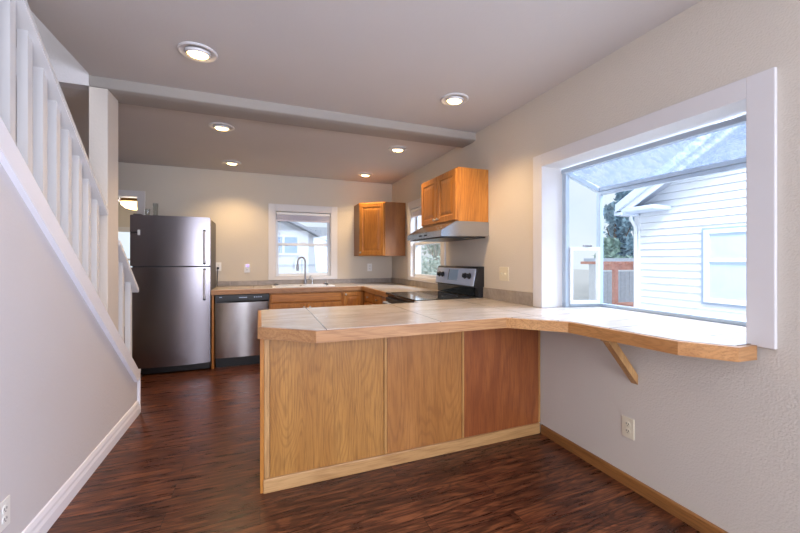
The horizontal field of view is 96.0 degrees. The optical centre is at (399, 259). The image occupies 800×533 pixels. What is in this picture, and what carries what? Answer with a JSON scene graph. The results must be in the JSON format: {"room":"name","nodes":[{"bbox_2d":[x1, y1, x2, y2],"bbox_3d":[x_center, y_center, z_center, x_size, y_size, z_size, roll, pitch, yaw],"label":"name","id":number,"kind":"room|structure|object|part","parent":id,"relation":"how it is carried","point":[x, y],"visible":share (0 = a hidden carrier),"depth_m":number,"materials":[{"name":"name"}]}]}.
{"room":"kitchen","nodes":[
{"label":"kitchen","id":0,"kind":"room"},
{"bbox_2d":[16,81,88,99],"bbox_3d":[-2.758,-1.270,2.366,1.274,0.191,0.188,0,0,-21],"label":"header beam","id":1,"kind":"structure","parent":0,"point":[67,92],"depth_m":2.54,"materials":[{"name":"white paint"}]},
{"bbox_2d":[16,11,89,90],"bbox_3d":[-2.656,-2.437,2.256,1.384,2.526,0.090,0,0,-21],"label":"wall","id":2,"kind":"structure","parent":0,"point":[69,73],"depth_m":2.38,"materials":[{"name":"white paint"}]},
{"bbox_2d":[0,163,136,532],"bbox_3d":[-1.063,0.028,-0.070,0.100,2.545,6.640,0,0,-21],"label":"wall","id":3,"kind":"structure","parent":0,"point":[64,386],"depth_m":1.72,"materials":[{"name":"beige paint"}]},
{"bbox_2d":[0,495,9,532],"bbox_3d":[-1.595,1.025,1.451,0.010,0.118,0.074,0,0,-21],"label":"wall outlet","id":4,"kind":"object","parent":3,"relation":"attached to","point":[5,504],"visible":1,"depth_m":1.45,"materials":[{"name":"white plastic"}]},
{"bbox_2d":[2,504,7,513],"bbox_3d":[-1.592,1.005,1.452,0.003,0.033,0.033,0,0,-21],"label":"receptacle","id":5,"kind":"object","parent":4,"relation":"attached to","point":[4,506],"depth_m":1.45,"materials":[{"name":"white plastic"}]},
{"bbox_2d":[2,514,7,523],"bbox_3d":[-1.592,1.045,1.452,0.003,0.033,0.033,0,0,-21],"label":"receptacle","id":6,"kind":"object","parent":4,"relation":"attached to","point":[4,516],"depth_m":1.45,"materials":[{"name":"white plastic"}]},
{"bbox_2d":[0,117,140,381],"bbox_3d":[-1.798,-0.132,1.830,0.144,2.287,2.615,0,0,-21],"label":"trim","id":7,"kind":"structure","parent":3,"relation":"attached to","point":[11,159],"depth_m":1.80,"materials":[{"name":"white wood"}]},
{"bbox_2d":[0,0,108,295],"bbox_3d":[-1.687,-0.828,1.553,0.103,2.316,1.878,0,0,-21],"label":"stair railing","id":8,"kind":"object","parent":7,"relation":"on","point":[49,142],"visible":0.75,"depth_m":1.79,"materials":[{"name":"white paint"}]},
{"bbox_3d":[-1.687,-1.144,1.553,0.103,1.684,1.878,0,0,-21],"label":"handrail","id":9,"kind":"part","parent":8,"relation":"part of","materials":[{"name":"white paint"}]},
{"bbox_2d":[118,240,138,355],"bbox_3d":[-2.186,0.371,2.836,0.103,1.035,0.440,0,0,-21],"label":"stair railing","id":10,"kind":"object","parent":7,"relation":"on","point":[127,283],"visible":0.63,"depth_m":2.86,"materials":[{"name":"white paint"}]},
{"bbox_3d":[-2.186,0.064,2.836,0.103,0.421,0.440,0,0,-21],"label":"handrail","id":11,"kind":"part","parent":10,"relation":"part of","materials":[{"name":"white paint"}]},
{"bbox_2d":[21,400,139,532],"bbox_3d":[-1.008,1.242,-0.048,0.018,0.116,6.641,0,0,-21],"label":"baseboard","id":12,"kind":"structure","parent":3,"relation":"attached to","point":[43,521],"depth_m":2.03,"materials":[{"name":"white wood"}]},
{"bbox_2d":[137,373,140,411],"bbox_3d":[-2.272,1.127,3.036,0.138,0.345,0.024,0,0,-21],"label":"trim","id":13,"kind":"structure","parent":3,"relation":"attached to","point":[139,381],"depth_m":3.05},
{"bbox_2d":[118,199,136,325],"bbox_3d":[-4.813,0.000,7.409,3.200,2.600,0.100,0,0,-21],"label":"wall","id":14,"kind":"structure","parent":0,"point":[124,214],"depth_m":7.11,"materials":[{"name":"beige paint"}]},
{"bbox_2d":[118,227,129,260],"bbox_3d":[-5.277,-0.005,7.184,1.050,1.290,0.056,0,0,-21],"label":"window","id":15,"kind":"structure","parent":14,"relation":"in","point":[120,229],"depth_m":7.09,"materials":[{"name":"white paint"}]},
{"bbox_2d":[16,91,455,183],"bbox_3d":[-1.757,-1.290,4.000,4.324,0.150,2.130,0,0,-21],"label":"ceiling","id":16,"kind":"structure","parent":0,"point":[146,135],"depth_m":3.87,"materials":[{"name":"white paint"}]},
{"bbox_2d":[209,122,234,131],"bbox_3d":[-1.624,-1.203,3.279,0.212,0.044,0.212,0,0,-21],"label":"recessed light","id":17,"kind":"object","parent":16,"relation":"in","point":[219,126],"visible":1,"depth_m":3.24,"materials":[{"name":"white paint"}]},
{"bbox_3d":[-1.624,-1.197,3.279,0.110,0.033,0.109,0,0,-21],"label":"bulb","id":18,"kind":"part","parent":17,"relation":"part of","materials":[{"name":"white glass"}]},
{"bbox_2d":[222,160,240,164],"bbox_3d":[-2.090,-1.203,4.477,0.212,0.044,0.212,0,0,-21],"label":"recessed light","id":19,"kind":"object","parent":16,"relation":"in","point":[229,162],"visible":1,"depth_m":4.43,"materials":[{"name":"white paint"}]},
{"bbox_2d":[358,172,372,176],"bbox_3d":[-0.491,-1.203,5.099,0.212,0.044,0.212,0,0,-21],"label":"recessed light","id":20,"kind":"object","parent":16,"relation":"in","point":[365,174],"visible":1,"depth_m":5.05,"materials":[{"name":"white paint"}]},
{"bbox_2d":[388,146,406,151],"bbox_3d":[-0.025,-1.203,3.928,0.212,0.044,0.212,0,0,-21],"label":"recessed light","id":21,"kind":"object","parent":16,"relation":"in","point":[392,148],"visible":1,"depth_m":3.89,"materials":[{"name":"white paint"}]},
{"bbox_2d":[118,162,391,286],"bbox_3d":[-2.165,-0.050,5.049,4.324,2.700,0.120,0,0,-21],"label":"wall","id":22,"kind":"structure","parent":0,"point":[237,202],"depth_m":4.99,"materials":[{"name":"beige paint"}]},
{"bbox_2d":[118,190,144,214],"bbox_3d":[-3.677,0.215,4.455,0.915,2.170,0.150,0,0,-21],"label":"door frame","id":23,"kind":"structure","parent":22,"relation":"in","point":[140,195],"depth_m":4.53,"materials":[{"name":"white paint"}]},
{"bbox_2d":[216,262,220,270],"bbox_3d":[-2.455,0.090,4.865,0.074,0.118,0.010,0,0,-21],"label":"wall outlet","id":24,"kind":"object","parent":22,"relation":"attached to","point":[218,264],"visible":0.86,"depth_m":4.87,"materials":[{"name":"white plastic"}]},
{"bbox_2d":[244,264,249,272],"bbox_3d":[-2.123,0.115,4.995,0.074,0.118,0.010,0,0,-21],"label":"wall outlet","id":25,"kind":"object","parent":22,"relation":"attached to","point":[246,270],"visible":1,"depth_m":4.99,"materials":[{"name":"white plastic"}]},
{"bbox_2d":[268,203,336,279],"bbox_3d":[-1.426,-0.258,5.323,0.980,1.085,0.140,0,0,-21],"label":"window","id":26,"kind":"structure","parent":22,"relation":"in","point":[273,245],"depth_m":5.25,"materials":[{"name":"white paint"}]},
{"bbox_2d":[276,212,329,222],"bbox_3d":[-1.412,-0.353,5.285,0.760,0.667,0.044,0,0,-21],"label":"window blind","id":27,"kind":"object","parent":26,"relation":"attached to","point":[281,216],"visible":1,"depth_m":5.27,"materials":[{"name":"white plastic"}]},
{"bbox_3d":[-1.412,-0.569,5.287,0.750,0.018,0.038,0,0,-21],"label":"rail","id":28,"kind":"part","parent":27,"relation":"part of","materials":[{"name":"white plastic"}]},
{"bbox_3d":[-1.427,-0.007,5.325,0.776,0.480,0.030,0,0,-21],"label":"sash","id":29,"kind":"part","parent":26,"relation":"part of","materials":[{"name":"white plastic"}]},
{"bbox_3d":[-1.440,-0.452,5.357,0.776,0.493,0.030,0,0,-21],"label":"sash","id":30,"kind":"part","parent":26,"relation":"part of","materials":[{"name":"white plastic"}]},
{"bbox_2d":[218,278,390,285],"bbox_3d":[-1.306,0.322,5.308,2.498,0.068,0.017,0,0,-21],"label":"tile backsplash","id":31,"kind":"structure","parent":22,"relation":"attached to","point":[365,280],"depth_m":5.24,"materials":[{"name":"beige tile"}]},
{"bbox_2d":[367,264,371,270],"bbox_3d":[-0.475,0.115,5.635,0.074,0.118,0.010,0,0,-21],"label":"wall outlet","id":32,"kind":"object","parent":22,"relation":"attached to","point":[369,266],"visible":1,"depth_m":5.63,"materials":[{"name":"white plastic"}]},
{"bbox_2d":[354,202,405,255],"bbox_3d":[-0.319,-0.445,5.385,0.636,0.770,0.588,0,0,-21],"label":"upper cabinet","id":33,"kind":"object","parent":22,"relation":"attached to","point":[379,227],"visible":1,"depth_m":5.18,"materials":[{"name":"brown wood"}]},
{"bbox_3d":[-0.408,-0.445,5.175,0.383,0.742,0.020,0,0,20],"label":"door","id":34,"kind":"part","parent":33,"relation":"part of","materials":[{"name":"brown wood"}]},
{"bbox_3d":[-0.404,-0.445,5.188,0.411,0.770,0.007,0,0,20],"label":"frame","id":35,"kind":"part","parent":33,"relation":"part of","materials":[{"name":"brown wood"}]},
{"bbox_2d":[27,0,700,132],"bbox_3d":[0.416,-1.305,0.183,3.040,0.120,6.040,0,0,-21],"label":"ceiling","id":36,"kind":"structure","parent":0,"point":[394,60],"depth_m":2.08,"materials":[{"name":"white paint"}]},
{"bbox_2d":[177,41,217,62],"bbox_3d":[-1.209,-1.233,2.155,0.212,0.044,0.212,0,0,-21],"label":"recessed light","id":37,"kind":"object","parent":36,"relation":"in","point":[195,51],"visible":1,"depth_m":2.12,"materials":[{"name":"white paint"}]},
{"bbox_3d":[-1.209,-1.227,2.155,0.110,0.033,0.109,0,0,-21],"label":"bulb","id":38,"kind":"part","parent":37,"relation":"part of","materials":[{"name":"white glass"}]},
{"bbox_2d":[89,74,475,147],"bbox_3d":[-0.729,-1.266,3.115,3.049,0.197,0.304,0,0,-21],"label":"ceiling beam","id":39,"kind":"structure","parent":36,"relation":"attached to","point":[125,92],"depth_m":2.90,"materials":[{"name":"white paint"}]},
{"bbox_2d":[441,93,467,105],"bbox_3d":[0.422,-1.233,2.784,0.212,0.044,0.212,0,0,-21],"label":"recessed light","id":40,"kind":"object","parent":36,"relation":"in","point":[451,99],"visible":1,"depth_m":2.75,"materials":[{"name":"white paint"}]},
{"bbox_3d":[0.422,-1.227,2.784,0.110,0.033,0.109,0,0,-21],"label":"bulb","id":41,"kind":"part","parent":40,"relation":"part of","materials":[{"name":"white glass"}]},
{"bbox_2d":[47,326,700,532],"bbox_3d":[-1.246,1.350,2.686,4.564,0.100,12.150,0,0,-21],"label":"floor","id":42,"kind":"structure","parent":0,"point":[189,462],"depth_m":2.03,"materials":[{"name":"laminate"}]},
{"bbox_2d":[89,87,117,330],"bbox_3d":[-2.078,0.067,2.529,0.104,2.467,0.200,0,0,-21],"label":"pillar","id":43,"kind":"structure","parent":42,"relation":"on","point":[103,106],"depth_m":2.46,"materials":[{"name":"white paint"}]},
{"bbox_2d":[130,213,215,374],"bbox_3d":[-2.712,0.391,4.375,0.787,1.818,0.680,0,0,-21],"label":"refrigerator","id":44,"kind":"object","parent":42,"relation":"on","point":[173,258],"visible":0.94,"depth_m":4.09,"materials":[{"name":"silver metal"}]},
{"bbox_3d":[-2.613,-0.216,4.122,0.787,0.568,0.088,0,0,-21],"label":"freezer door","id":45,"kind":"part","parent":44,"relation":"part of","materials":[{"name":"silver metal"}]},
{"bbox_3d":[-2.613,0.643,4.122,0.787,1.123,0.088,0,0,-21],"label":"fridge door","id":46,"kind":"part","parent":44,"relation":"part of","materials":[{"name":"silver metal"}]},
{"bbox_3d":[-2.285,0.285,4.203,0.024,0.364,0.051,0,0,-21],"label":"handle","id":47,"kind":"part","parent":44,"relation":"part of","materials":[{"name":"silver metal"}]},
{"bbox_3d":[-2.285,-0.150,4.203,0.024,0.394,0.051,0,0,-21],"label":"handle","id":48,"kind":"part","parent":44,"relation":"part of","materials":[{"name":"silver metal"}]},
{"bbox_2d":[212,295,215,368],"bbox_3d":[-2.340,0.858,4.570,0.025,0.885,0.605,0,0,-21],"label":"filler panel","id":49,"kind":"object","parent":42,"relation":"on","point":[213,296],"visible":0.48,"depth_m":4.29,"materials":[{"name":"brown wood"}]},
{"bbox_2d":[215,293,268,367],"bbox_3d":[-2.024,0.858,4.660,0.610,0.885,0.606,0,0,-21],"label":"dishwasher","id":50,"kind":"object","parent":42,"relation":"on","point":[237,342],"visible":0.92,"depth_m":4.37,"materials":[{"name":"silver metal"}]},
{"bbox_3d":[-1.948,1.242,4.465,0.600,0.115,0.015,0,0,-21],"label":"kick plate","id":51,"kind":"part","parent":50,"relation":"part of","materials":[{"name":"black plastic"}]},
{"bbox_3d":[-1.923,0.459,4.401,0.606,0.082,0.041,0,0,-21],"label":"control panel","id":52,"kind":"part","parent":50,"relation":"part of","materials":[{"name":"black plastic"}]},
{"bbox_2d":[269,291,341,308],"bbox_3d":[-1.311,0.858,4.946,0.918,0.885,0.650,0,0,-21],"label":"base cabinet","id":53,"kind":"object","parent":42,"relation":"on","point":[327,298],"visible":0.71,"depth_m":4.66,"materials":[{"name":"brown wood"}]},
{"bbox_3d":[-1.419,0.873,4.598,0.438,0.625,0.020,0,0,-21],"label":"door","id":54,"kind":"part","parent":53,"relation":"part of","materials":[{"name":"brown wood"}]},
{"bbox_3d":[-1.208,0.487,4.680,0.890,0.115,0.020,0,0,-21],"label":"drawer","id":55,"kind":"part","parent":53,"relation":"part of","materials":[{"name":"brown wood"}]},
{"bbox_3d":[-1.001,0.873,4.761,0.445,0.625,0.020,0,0,-21],"label":"door","id":56,"kind":"part","parent":53,"relation":"part of","materials":[{"name":"brown wood"}]},
{"bbox_2d":[211,282,442,296],"bbox_3d":[-0.990,0.386,4.518,2.516,0.058,1.719,0,0,-21],"label":"countertop","id":57,"kind":"structure","parent":53,"relation":"on","point":[380,289],"depth_m":4.63,"materials":[{"name":"beige tile"}]},
{"bbox_2d":[272,283,334,287],"bbox_3d":[-1.336,0.444,4.953,0.800,0.198,0.440,0,0,-21],"label":"sink","id":58,"kind":"object","parent":57,"relation":"in","point":[328,284],"visible":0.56,"depth_m":4.97,"materials":[{"name":"white ceramic"}]},
{"bbox_2d":[296,256,310,283],"bbox_3d":[-1.369,0.147,5.089,0.077,0.395,0.233,0,0,44],"label":"faucet","id":59,"kind":"object","parent":57,"relation":"on","point":[297,265],"visible":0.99,"depth_m":5.11,"materials":[{"name":"silver metal"}]},
{"bbox_2d":[342,290,364,305],"bbox_3d":[-0.735,0.858,5.171,0.315,0.885,0.650,0,0,-21],"label":"base cabinet","id":60,"kind":"object","parent":42,"relation":"on","point":[349,298],"visible":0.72,"depth_m":4.89,"materials":[{"name":"brown wood"}]},
{"bbox_2d":[364,291,374,304],"bbox_3d":[-0.132,0.858,4.846,0.676,0.885,0.488,0,0,-21],"label":"base cabinet","id":61,"kind":"object","parent":42,"relation":"on","point":[368,297],"visible":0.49,"depth_m":4.72,"materials":[{"name":"brown wood"}]},
{"bbox_2d":[374,294,385,303],"bbox_3d":[0.067,0.858,4.335,0.676,0.885,0.603,0,0,-21],"label":"base cabinet","id":62,"kind":"object","parent":42,"relation":"on","point":[378,299],"visible":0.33,"depth_m":4.32,"materials":[{"name":"brown wood"}]},
{"bbox_3d":[-0.264,0.487,4.361,0.020,0.115,0.276,0,0,-21],"label":"drawer","id":63,"kind":"part","parent":62,"relation":"part of","materials":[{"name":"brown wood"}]},
{"bbox_2d":[260,328,539,493],"bbox_3d":[0.035,0.861,2.630,1.972,0.879,0.604,0,0,-21],"label":"base cabinet","id":64,"kind":"object","parent":42,"relation":"on","point":[329,410],"visible":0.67,"depth_m":2.27,"materials":[{"name":"brown wood"}]},
{"bbox_3d":[-0.876,0.861,2.281,0.021,0.879,0.594,0,0,-21],"label":"panel","id":65,"kind":"part","parent":64,"relation":"part of","materials":[{"name":"brown wood"}]},
{"bbox_3d":[-0.418,0.822,2.149,0.672,0.801,0.013,0,0,-21],"label":"panel","id":66,"kind":"part","parent":64,"relation":"part of","materials":[{"name":"brown wood"}]},
{"bbox_3d":[0.169,0.822,2.377,0.540,0.801,0.013,0,0,-21],"label":"panel","id":67,"kind":"part","parent":64,"relation":"part of","materials":[{"name":"brown wood"}]},
{"bbox_3d":[0.739,0.822,2.599,0.643,0.801,0.013,0,0,-21],"label":"panel","id":68,"kind":"part","parent":64,"relation":"part of","materials":[{"name":"brown wood"}]},
{"bbox_2d":[258,298,756,361],"bbox_3d":[0.235,0.389,2.100,1.985,0.063,2.007,0,0,-21],"label":"countertop","id":69,"kind":"structure","parent":64,"relation":"on","point":[355,322],"depth_m":2.06,"materials":[{"name":"beige tile"}]},
{"bbox_2d":[383,266,483,303],"bbox_3d":[0.291,0.657,3.643,0.760,1.186,0.820,0,0,-21],"label":"electric range","id":70,"kind":"object","parent":42,"relation":"on","point":[463,280],"visible":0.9,"depth_m":3.60,"materials":[{"name":"black metal"}]},
{"bbox_3d":[0.003,0.700,3.531,0.023,0.600,0.812,0,0,-21],"label":"oven door","id":71,"kind":"part","parent":70,"relation":"part of","materials":[{"name":"black glass"}]},
{"bbox_2d":[386,291,474,301],"bbox_3d":[0.280,0.363,3.639,0.620,0.023,0.820,0,0,-21],"label":"cooktop","id":72,"kind":"object","parent":70,"relation":"in","point":[416,295],"depth_m":3.57,"materials":[{"name":"black glass"}]},
{"bbox_3d":[0.575,0.305,3.770,0.010,0.079,0.750,0,0,-21],"label":"gloss panel","id":73,"kind":"part","parent":70,"relation":"part of","materials":[{"name":"black glass"}]},
{"bbox_2d":[392,0,799,532],"bbox_3d":[1.448,-0.050,1.931,0.150,2.700,8.550,0,0,-21],"label":"wall","id":74,"kind":"structure","parent":0,"point":[720,439],"depth_m":1.83,"materials":[{"name":"beige paint"}]},
{"bbox_2d":[391,278,437,289],"bbox_3d":[0.177,0.319,4.965,0.017,0.074,1.696,0,0,-21],"label":"tile backsplash","id":75,"kind":"structure","parent":74,"relation":"attached to","point":[428,285],"depth_m":4.83,"materials":[{"name":"beige tile"}]},
{"bbox_2d":[408,198,445,283],"bbox_3d":[0.371,-0.265,4.624,0.140,1.090,1.090,0,0,-21],"label":"window","id":76,"kind":"structure","parent":74,"relation":"in","point":[414,274],"depth_m":5.01,"materials":[{"name":"white paint"}]},
{"bbox_2d":[411,207,420,217],"bbox_3d":[0.334,-0.363,4.609,0.044,0.667,0.870,0,0,-21],"label":"window blind","id":77,"kind":"object","parent":76,"relation":"attached to","point":[416,212],"visible":0.39,"depth_m":4.85,"materials":[{"name":"white plastic"}]},
{"bbox_3d":[0.373,-0.007,4.625,0.030,0.470,0.886,0,0,-21],"label":"sash","id":78,"kind":"part","parent":76,"relation":"part of","materials":[{"name":"white plastic"}]},
{"bbox_3d":[0.406,-0.454,4.637,0.030,0.508,0.886,0,0,-21],"label":"sash","id":79,"kind":"part","parent":76,"relation":"part of","materials":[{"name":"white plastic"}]},
{"bbox_2d":[407,221,488,241],"bbox_3d":[0.448,-0.273,3.594,0.503,0.152,0.775,0,0,-21],"label":"range hood","id":80,"kind":"object","parent":74,"relation":"attached to","point":[455,230],"visible":1,"depth_m":3.29,"materials":[{"name":"silver metal"}]},
{"bbox_2d":[421,167,487,226],"bbox_3d":[0.509,-0.593,3.619,0.372,0.484,0.753,0,0,-21],"label":"upper cabinet","id":81,"kind":"object","parent":74,"relation":"attached to","point":[459,193],"visible":0.98,"depth_m":3.31,"materials":[{"name":"brown wood"}]},
{"bbox_3d":[0.305,-0.593,3.740,0.020,0.460,0.364,0,0,-21],"label":"door","id":82,"kind":"part","parent":81,"relation":"part of","materials":[{"name":"brown wood"}]},
{"bbox_3d":[0.440,-0.593,3.393,0.020,0.460,0.364,0,0,-21],"label":"door","id":83,"kind":"part","parent":81,"relation":"part of","materials":[{"name":"brown wood"}]},
{"bbox_2d":[499,267,508,280],"bbox_3d":[0.895,0.120,3.116,0.019,0.120,0.125,0,0,-21],"label":"light switch","id":84,"kind":"object","parent":74,"relation":"attached to","point":[503,271],"visible":1,"depth_m":3.11,"materials":[{"name":"beige plastic"}]},
{"bbox_2d":[483,287,532,305],"bbox_3d":[0.910,0.305,3.081,0.017,0.101,0.667,0,0,-21],"label":"tile backsplash","id":85,"kind":"structure","parent":74,"relation":"attached to","point":[525,298],"depth_m":3.03,"materials":[{"name":"beige tile"}]},
{"bbox_2d":[600,339,637,384],"bbox_3d":[1.212,0.561,1.990,0.242,0.277,0.040,0,0,-21],"label":"bracket","id":86,"kind":"object","parent":74,"relation":"attached to","point":[615,350],"visible":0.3,"depth_m":1.98,"materials":[{"name":"brown wood"}]},
{"bbox_2d":[622,415,633,439],"bbox_3d":[1.308,0.962,2.067,0.010,0.118,0.074,0,0,-21],"label":"wall outlet","id":87,"kind":"object","parent":74,"relation":"attached to","point":[627,423],"visible":1,"depth_m":2.06,"materials":[{"name":"beige plastic"}]},
{"bbox_2d":[541,424,727,532],"bbox_3d":[1.991,1.266,0.307,0.014,0.068,5.130,0,0,-21],"label":"baseboard","id":88,"kind":"structure","parent":74,"relation":"attached to","point":[692,519],"depth_m":2.00,"materials":[{"name":"brown wood"}]},
{"bbox_2d":[533,67,776,348],"bbox_3d":[1.514,-0.197,2.208,0.519,1.183,1.394,0,0,-21],"label":"window","id":89,"kind":"structure","parent":74,"relation":"in","point":[755,96],"depth_m":1.99,"materials":[{"name":"white paint"}]},
{"bbox_3d":[1.407,0.118,2.745,0.247,0.433,0.024,0,0,-8],"label":"vent sash","id":90,"kind":"part","parent":89,"relation":"part of","materials":[{"name":"white plastic"}]},
{"bbox_3d":[1.524,0.376,2.213,0.495,0.038,1.204,0,0,-21],"label":"sill","id":91,"kind":"part","parent":89,"relation":"part of","materials":[{"name":"beige tile"}]},
{"bbox_3d":[1.595,-0.165,2.256,0.334,1.044,1.182,0,0,-21],"label":"frame","id":92,"kind":"part","parent":89,"relation":"part of","materials":[{"name":"metal"}]},
{"bbox_3d":[1.601,-0.620,2.259,0.262,0.123,1.120,0,0,-21],"label":"roof pane","id":93,"kind":"part","parent":89,"relation":"part of","materials":[{"name":"clear glass"}]},
{"bbox_3d":[-4.260,-1.250,5.988,3.200,0.100,3.150,0,0,-21],"label":"ceiling","id":94,"kind":"structure","parent":0,"visible":0},
{"bbox_2d":[118,198,136,209],"bbox_3d":[-4.234,-1.000,5.757,0.430,0.400,0.430,0,0,-21],"label":"ceiling lamp","id":95,"kind":"object","parent":94,"relation":"attached to","point":[129,203],"visible":0.56,"depth_m":5.59,"materials":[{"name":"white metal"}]},
{"label":"outside","id":96,"kind":"structure","parent":0,"visible":0},
{"bbox_2d":[431,269,588,299],"bbox_3d":[2.071,1.950,22.265,100.000,0.100,100.000,0,0,-21],"label":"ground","id":97,"kind":"structure","parent":96,"point":[580,277],"depth_m":27.92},
{"bbox_2d":[278,221,326,272],"bbox_3d":[-3.942,0.376,11.289,4.036,3.048,4.500,0,0,-21],"label":"house","id":98,"kind":"structure","parent":97,"relation":"on","point":[315,257],"depth_m":9.65,"materials":[{"name":"white"}]},
{"bbox_3d":[-3.269,-0.397,9.402,0.363,0.418,0.007,0,0,-21],"label":"pane","id":99,"kind":"part","parent":98,"relation":"part of","materials":[{"name":"glass"}]},
{"bbox_3d":[-2.893,-0.397,9.548,0.320,0.418,0.007,0,0,-21],"label":"pane","id":100,"kind":"part","parent":98,"relation":"part of","materials":[{"name":"blue glass"}]},
{"bbox_3d":[-3.183,0.133,9.475,3.336,0.040,0.029,0,0,-21],"label":"belt trim","id":101,"kind":"part","parent":98,"relation":"part of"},
{"bbox_2d":[308,227,326,236],"bbox_3d":[-5.028,0.139,17.358,5.600,3.522,6.000,0,0,-21],"label":"sky","id":102,"kind":"structure","parent":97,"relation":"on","point":[322,230],"depth_m":17.51,"materials":[{"name":"grey"}]},
{"bbox_2d":[421,244,439,274],"bbox_3d":[2.223,-0.480,22.116,3.613,4.768,3.196,0,0,-21],"label":"leafy tree","id":103,"kind":"object","parent":97,"relation":"on","point":[434,249],"visible":0.34,"depth_m":21.70,"materials":[{"name":"green plant"}]},
{"bbox_2d":[581,258,633,304],"bbox_3d":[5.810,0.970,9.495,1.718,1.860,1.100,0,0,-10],"label":"fence","id":104,"kind":"object","parent":97,"relation":"on","point":[614,266],"visible":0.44,"depth_m":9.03,"materials":[{"name":"brown wood"}]},
{"bbox_3d":[5.419,1.075,9.070,0.100,1.650,0.100,0,0,-10],"label":"post","id":105,"kind":"part","parent":104,"relation":"part of","materials":[{"name":"brown wood"}]},
{"bbox_2d":[591,236,632,257],"bbox_3d":[9.577,0.411,15.969,1.798,2.988,1.718,0,0,43],"label":"leafy tree","id":106,"kind":"object","parent":97,"relation":"on","point":[611,246],"visible":0.22,"depth_m":15.76,"materials":[{"name":"green plant"}]},
{"bbox_2d":[603,201,633,257],"bbox_3d":[10.979,-0.540,17.863,2.037,4.887,1.922,0,0,-21],"label":"leafy tree","id":107,"kind":"object","parent":97,"relation":"on","point":[617,228],"visible":0.52,"depth_m":17.82,"materials":[{"name":"green plant"}]},
{"bbox_2d":[603,271,633,303],"bbox_3d":[7.329,1.125,11.228,2.538,1.550,0.060,0,0,-9],"label":"fence","id":108,"kind":"object","parent":97,"relation":"on","point":[625,278],"visible":0.19,"depth_m":11.12,"materials":[{"name":"grey wood"}]},
{"bbox_2d":[603,177,643,237],"bbox_3d":[14.065,-1.451,20.623,4.574,6.708,4.590,0,0,18],"label":"conifer tree","id":109,"kind":"object","parent":97,"relation":"on","point":[619,195],"visible":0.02,"depth_m":20.88,"materials":[{"name":"green plant"}]},
{"bbox_2d":[616,302,633,306],"bbox_3d":[5.977,1.460,8.610,1.498,0.880,0.400,0,0,-10],"label":"planter box","id":110,"kind":"object","parent":97,"relation":"on","point":[630,304],"visible":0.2,"depth_m":8.45,"materials":[{"name":"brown wood"}]},
{"bbox_2d":[614,114,745,320],"bbox_3d":[8.765,-0.675,3.741,8.750,5.150,7.496,0,0,-21],"label":"house","id":111,"kind":"structure","parent":97,"relation":"on","point":[690,234],"depth_m":4.94,"materials":[{"name":"white wood"}]},
{"bbox_3d":[4.103,-1.839,3.880,0.040,2.295,3.658,0,0,-21],"label":"rake moulding","id":112,"kind":"part","parent":111,"relation":"part of","materials":[{"name":"white wood"}]},
{"bbox_3d":[4.264,0.077,4.421,0.006,0.855,0.790,0,0,-21],"label":"pane","id":113,"kind":"part","parent":111,"relation":"part of","materials":[{"name":"white glass"}]}
]}

